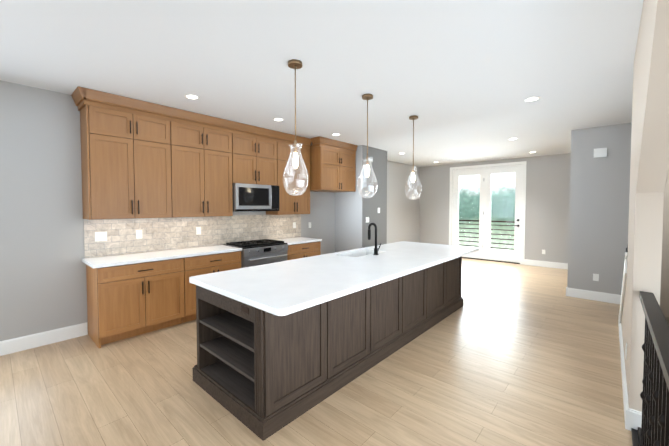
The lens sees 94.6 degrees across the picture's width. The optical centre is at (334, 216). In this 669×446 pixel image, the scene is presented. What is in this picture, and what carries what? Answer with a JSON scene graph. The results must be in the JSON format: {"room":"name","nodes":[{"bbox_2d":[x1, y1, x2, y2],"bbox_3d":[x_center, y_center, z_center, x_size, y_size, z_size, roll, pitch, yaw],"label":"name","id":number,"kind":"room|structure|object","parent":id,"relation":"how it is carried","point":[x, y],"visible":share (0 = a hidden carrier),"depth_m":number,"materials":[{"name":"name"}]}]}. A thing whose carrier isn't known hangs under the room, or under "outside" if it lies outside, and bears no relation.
{"room":"kitchen","nodes":[
{"label":"kitchen","id":0,"kind":"room"},
{"bbox_2d":[0,80,419,340],"bbox_3d":[-1.460,-0.054,5.441,0.120,2.820,12.840,2,3,42],"label":"wall","id":1,"kind":"structure","parent":0,"point":[43,284],"depth_m":3.43,"materials":[{"name":"grey paint"}]},
{"bbox_2d":[0,322,87,355],"bbox_3d":[-4.279,1.391,2.237,0.016,0.147,3.935,2,3,42],"label":"baseboard","id":2,"kind":"structure","parent":1,"relation":"attached to","point":[18,344],"depth_m":3.40,"materials":[{"name":"white wood"}]},
{"bbox_2d":[71,86,311,219],"bbox_3d":[-1.726,-0.723,4.725,0.402,1.426,3.459,2,3,42],"label":"upper cabinet","id":3,"kind":"object","parent":1,"relation":"attached to","point":[141,159],"visible":0.92,"depth_m":4.04,"materials":[{"name":"brown wood"}]},
{"bbox_2d":[232,183,278,211],"bbox_3d":[-1.361,-0.308,5.109,0.451,0.430,0.828,2,3,42],"label":"microwave","id":4,"kind":"object","parent":3,"relation":"attached to","point":[251,197],"visible":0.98,"depth_m":4.93,"materials":[{"name":"silver metal"}]},
{"bbox_2d":[84,214,300,257],"bbox_3d":[-1.827,0.218,4.940,0.010,0.466,3.434,2,3,42],"label":"tile backsplash","id":5,"kind":"structure","parent":1,"relation":"attached to","point":[160,234],"depth_m":4.47,"materials":[{"name":"tile"}]},
{"bbox_2d":[95,231,106,241],"bbox_3d":[-2.858,0.242,3.776,0.008,0.115,0.120,2,3,42],"label":"outlet","id":6,"kind":"object","parent":5,"relation":"attached to","point":[100,236],"visible":1,"depth_m":3.77,"materials":[{"name":"white plastic"}]},
{"bbox_2d":[136,230,141,238],"bbox_3d":[-2.584,0.232,4.081,0.008,0.115,0.072,2,3,42],"label":"outlet","id":7,"kind":"object","parent":5,"relation":"attached to","point":[138,234],"visible":1,"depth_m":4.07,"materials":[{"name":"white plastic"}]},
{"bbox_2d":[196,227,200,234],"bbox_3d":[-2.057,0.212,4.669,0.008,0.115,0.072,2,3,42],"label":"outlet","id":8,"kind":"object","parent":5,"relation":"attached to","point":[198,230],"visible":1,"depth_m":4.66,"materials":[{"name":"white plastic"}]},
{"bbox_2d":[310,136,357,192],"bbox_3d":[-0.139,-1.006,6.286,0.672,0.966,1.133,2,3,42],"label":"upper cabinet","id":9,"kind":"object","parent":1,"relation":"attached to","point":[332,165],"visible":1,"depth_m":5.99,"materials":[{"name":"brown wood"}]},
{"bbox_2d":[0,258,632,445],"bbox_3d":[0.839,1.480,3.553,6.130,0.120,13.020,2,3,42],"label":"floor","id":10,"kind":"structure","parent":0,"point":[509,354],"depth_m":2.61,"materials":[{"name":"brown wood"}]},
{"bbox_2d":[86,257,185,347],"bbox_3d":[-2.451,0.970,3.840,0.578,0.880,0.902,2,3,42],"label":"base cabinet","id":11,"kind":"object","parent":10,"relation":"on","point":[128,301],"depth_m":3.59,"materials":[{"name":"brown wood"}]},
{"bbox_2d":[186,251,240,321],"bbox_3d":[-1.874,0.949,4.484,0.578,0.880,0.828,2,3,42],"label":"base cabinet","id":12,"kind":"object","parent":10,"relation":"on","point":[212,263],"depth_m":4.16,"materials":[{"name":"brown wood"}]},
{"bbox_2d":[82,237,321,267],"bbox_3d":[-1.615,0.478,4.739,0.602,0.037,3.462,2,3,42],"label":"countertop","id":13,"kind":"structure","parent":12,"relation":"on","point":[108,261],"depth_m":3.96,"materials":[{"name":"white stone"}]},
{"bbox_2d":[223,239,287,267],"bbox_3d":[-1.269,0.892,5.066,0.668,0.955,0.832,2,3,42],"label":"range","id":14,"kind":"object","parent":10,"relation":"on","point":[259,252],"visible":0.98,"depth_m":4.85,"materials":[{"name":"silver metal"}]},
{"bbox_2d":[287,241,320,259],"bbox_3d":[-0.740,0.907,5.721,0.615,0.880,0.831,2,3,42],"label":"base cabinet","id":15,"kind":"object","parent":10,"relation":"on","point":[298,251],"visible":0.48,"depth_m":5.51,"materials":[{"name":"brown wood"}]},
{"bbox_2d":[192,256,463,440],"bbox_3d":[0.371,0.975,3.734,1.059,0.881,3.694,2,3,42],"label":"kitchen island","id":16,"kind":"object","parent":10,"relation":"on","point":[261,374],"visible":0.65,"depth_m":2.54,"materials":[{"name":"brown wood"}]},
{"bbox_2d":[189,241,478,315],"bbox_3d":[0.446,0.515,3.652,1.290,0.041,3.740,2,3,42],"label":"island countertop","id":17,"kind":"structure","parent":16,"relation":"on","point":[283,288],"depth_m":2.75,"materials":[{"name":"white stone"}]},
{"bbox_2d":[346,252,373,256],"bbox_3d":[0.357,0.631,4.104,0.372,0.220,0.712,2,3,42],"label":"undermount sink","id":18,"kind":"object","parent":17,"relation":"in","point":[360,254],"depth_m":4.38,"materials":[{"name":"white"}]},
{"bbox_2d":[368,223,380,254],"bbox_3d":[0.506,0.280,3.958,0.161,0.408,0.106,2,3,42],"label":"faucet","id":19,"kind":"object","parent":17,"relation":"on","point":[376,249],"visible":1,"depth_m":3.90,"materials":[{"name":"black metal"}]},
{"bbox_2d":[567,287,620,303],"bbox_3d":[4.286,1.297,5.028,0.770,0.147,0.016,2,3,42],"label":"baseboard","id":20,"kind":"structure","parent":10,"relation":"on","point":[571,292],"depth_m":5.05,"materials":[{"name":"white wood"}]},
{"bbox_2d":[631,291,668,445],"bbox_3d":[1.536,0.990,1.466,0.100,1.000,1.626,2,3,42],"label":"guard","id":21,"kind":"object","parent":10,"relation":"on","point":[653,430],"visible":1,"depth_m":1.57,"materials":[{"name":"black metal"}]},
{"bbox_2d":[0,0,643,166],"bbox_3d":[0.779,-1.456,3.388,6.130,0.120,12.840,2,3,42],"label":"ceiling","id":22,"kind":"structure","parent":0,"point":[462,80],"depth_m":2.77,"materials":[{"name":"white paint"}]},
{"bbox_2d":[184,94,199,99],"bbox_3d":[-1.665,-1.400,3.606,0.170,0.005,0.170,2,3,42],"label":"recessed light","id":23,"kind":"object","parent":22,"relation":"in","point":[192,96],"visible":1,"depth_m":3.59,"materials":[{"name":"white"}]},
{"bbox_2d":[273,118,283,120],"bbox_3d":[-0.825,-1.431,4.544,0.170,0.005,0.170,2,3,42],"label":"recessed light","id":24,"kind":"object","parent":22,"relation":"in","point":[278,119],"visible":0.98,"depth_m":4.54,"materials":[{"name":"white"}]},
{"bbox_2d":[283,59,308,195],"bbox_3d":[-0.351,-0.782,2.771,0.238,1.184,0.230,2,3,42],"label":"pendant light","id":25,"kind":"object","parent":22,"relation":"hanging from","point":[295,64],"visible":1,"depth_m":2.76,"materials":[{"name":"clear glass"}]},
{"bbox_2d":[357,94,376,197],"bbox_3d":[0.383,-0.809,3.590,0.238,1.184,0.230,2,3,42],"label":"pendant light","id":26,"kind":"object","parent":22,"relation":"hanging from","point":[367,97],"visible":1,"depth_m":3.58,"materials":[{"name":"clear glass"}]},
{"bbox_2d":[405,115,421,199],"bbox_3d":[1.130,-0.837,4.424,0.238,1.184,0.230,2,3,42],"label":"pendant light","id":27,"kind":"object","parent":22,"relation":"hanging from","point":[413,118],"visible":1,"depth_m":4.41,"materials":[{"name":"clear glass"}]},
{"bbox_2d":[524,96,540,101],"bbox_3d":[2.360,-1.402,3.679,0.170,0.005,0.170,2,3,42],"label":"recessed light","id":28,"kind":"object","parent":22,"relation":"in","point":[529,99],"visible":0.98,"depth_m":3.69,"materials":[{"name":"white"}]},
{"bbox_2d":[335,145,386,251],"bbox_3d":[0.616,-0.109,7.091,0.770,2.820,0.950,2,3,42],"label":"wall","id":29,"kind":"structure","parent":0,"point":[354,210],"depth_m":6.76,"materials":[{"name":"grey paint"}]},
{"bbox_2d":[419,153,570,262],"bbox_3d":[5.066,-0.144,8.133,6.010,2.820,0.120,2,3,42],"label":"wall","id":30,"kind":"structure","parent":0,"point":[547,203],"depth_m":7.95,"materials":[{"name":"grey paint"}]},
{"bbox_2d":[449,161,526,264],"bbox_3d":[4.298,-0.116,8.804,2.010,2.720,0.143,2,3,42],"label":"doors","id":31,"kind":"structure","parent":30,"relation":"in","point":[485,251],"depth_m":8.73,"materials":[{"name":"white wood"}]},
{"bbox_2d":[524,259,567,268],"bbox_3d":[5.428,1.206,7.763,1.118,0.147,0.016,2,3,42],"label":"baseboard","id":32,"kind":"structure","parent":30,"relation":"attached to","point":[526,262],"depth_m":7.81,"materials":[{"name":"white wood"}]},
{"bbox_2d":[567,123,631,294],"bbox_3d":[5.221,-0.074,6.035,0.780,2.820,2.800,2,3,42],"label":"wall block","id":33,"kind":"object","parent":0,"point":[598,213],"visible":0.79,"depth_m":4.99,"materials":[{"name":"grey paint"}]},
{"bbox_2d":[593,274,598,280],"bbox_3d":[4.269,0.990,5.038,0.072,0.115,0.008,2,3,42],"label":"outlet","id":34,"kind":"object","parent":33,"relation":"attached to","point":[595,277],"visible":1,"depth_m":5.03,"materials":[{"name":"white plastic"}]},
{"bbox_2d":[594,148,606,157],"bbox_3d":[4.268,-1.028,4.954,0.160,0.140,0.034,2,3,42],"label":"door chime","id":35,"kind":"object","parent":33,"relation":"attached to","point":[600,152],"visible":0.93,"depth_m":4.94,"materials":[{"name":"white plastic"}]},
{"bbox_2d":[621,0,668,411],"bbox_3d":[2.358,0.049,2.353,0.130,2.820,4.211,2,3,42],"label":"wall","id":36,"kind":"structure","parent":0,"point":[649,165],"depth_m":2.02,"materials":[{"name":"beige paint"}]},
{"bbox_2d":[619,252,627,323],"bbox_3d":[3.244,1.003,3.374,0.160,1.387,1.637,2,3,42],"label":"trim","id":37,"kind":"structure","parent":36,"relation":"attached to","point":[623,287],"depth_m":2.80,"materials":[{"name":"white wood"}]},
{"bbox_2d":[618,320,630,429],"bbox_3d":[2.862,1.363,3.069,0.016,0.147,2.536,2,3,42],"label":"baseboard","id":38,"kind":"structure","parent":36,"relation":"attached to","point":[627,411],"depth_m":2.44,"materials":[{"name":"white wood"}]},
{"bbox_2d":[660,170,668,316],"bbox_3d":[2.541,-0.115,1.720,0.978,2.423,3.400,2,3,42],"label":"wall","id":39,"kind":"structure","parent":0,"point":[664,298],"depth_m":2.50,"materials":[{"name":"beige paint"}]},
{"label":"outside","id":40,"kind":"structure","parent":0,"visible":0},
{"bbox_2d":[458,172,515,250],"bbox_3d":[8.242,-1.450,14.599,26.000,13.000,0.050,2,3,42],"label":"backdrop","id":41,"kind":"structure","parent":40,"point":[501,191],"depth_m":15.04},
{"bbox_3d":[4.964,1.283,9.454,3.900,0.080,1.620,2,3,42],"label":"deck","id":42,"kind":"object","parent":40,"visible":0},
{"bbox_2d":[458,220,514,249],"bbox_3d":[5.471,0.679,10.000,3.900,1.090,0.080,2,3,42],"label":"deck railing","id":43,"kind":"object","parent":42,"relation":"on","point":[491,229],"depth_m":10.17,"materials":[{"name":"brown metal"}]}
]}

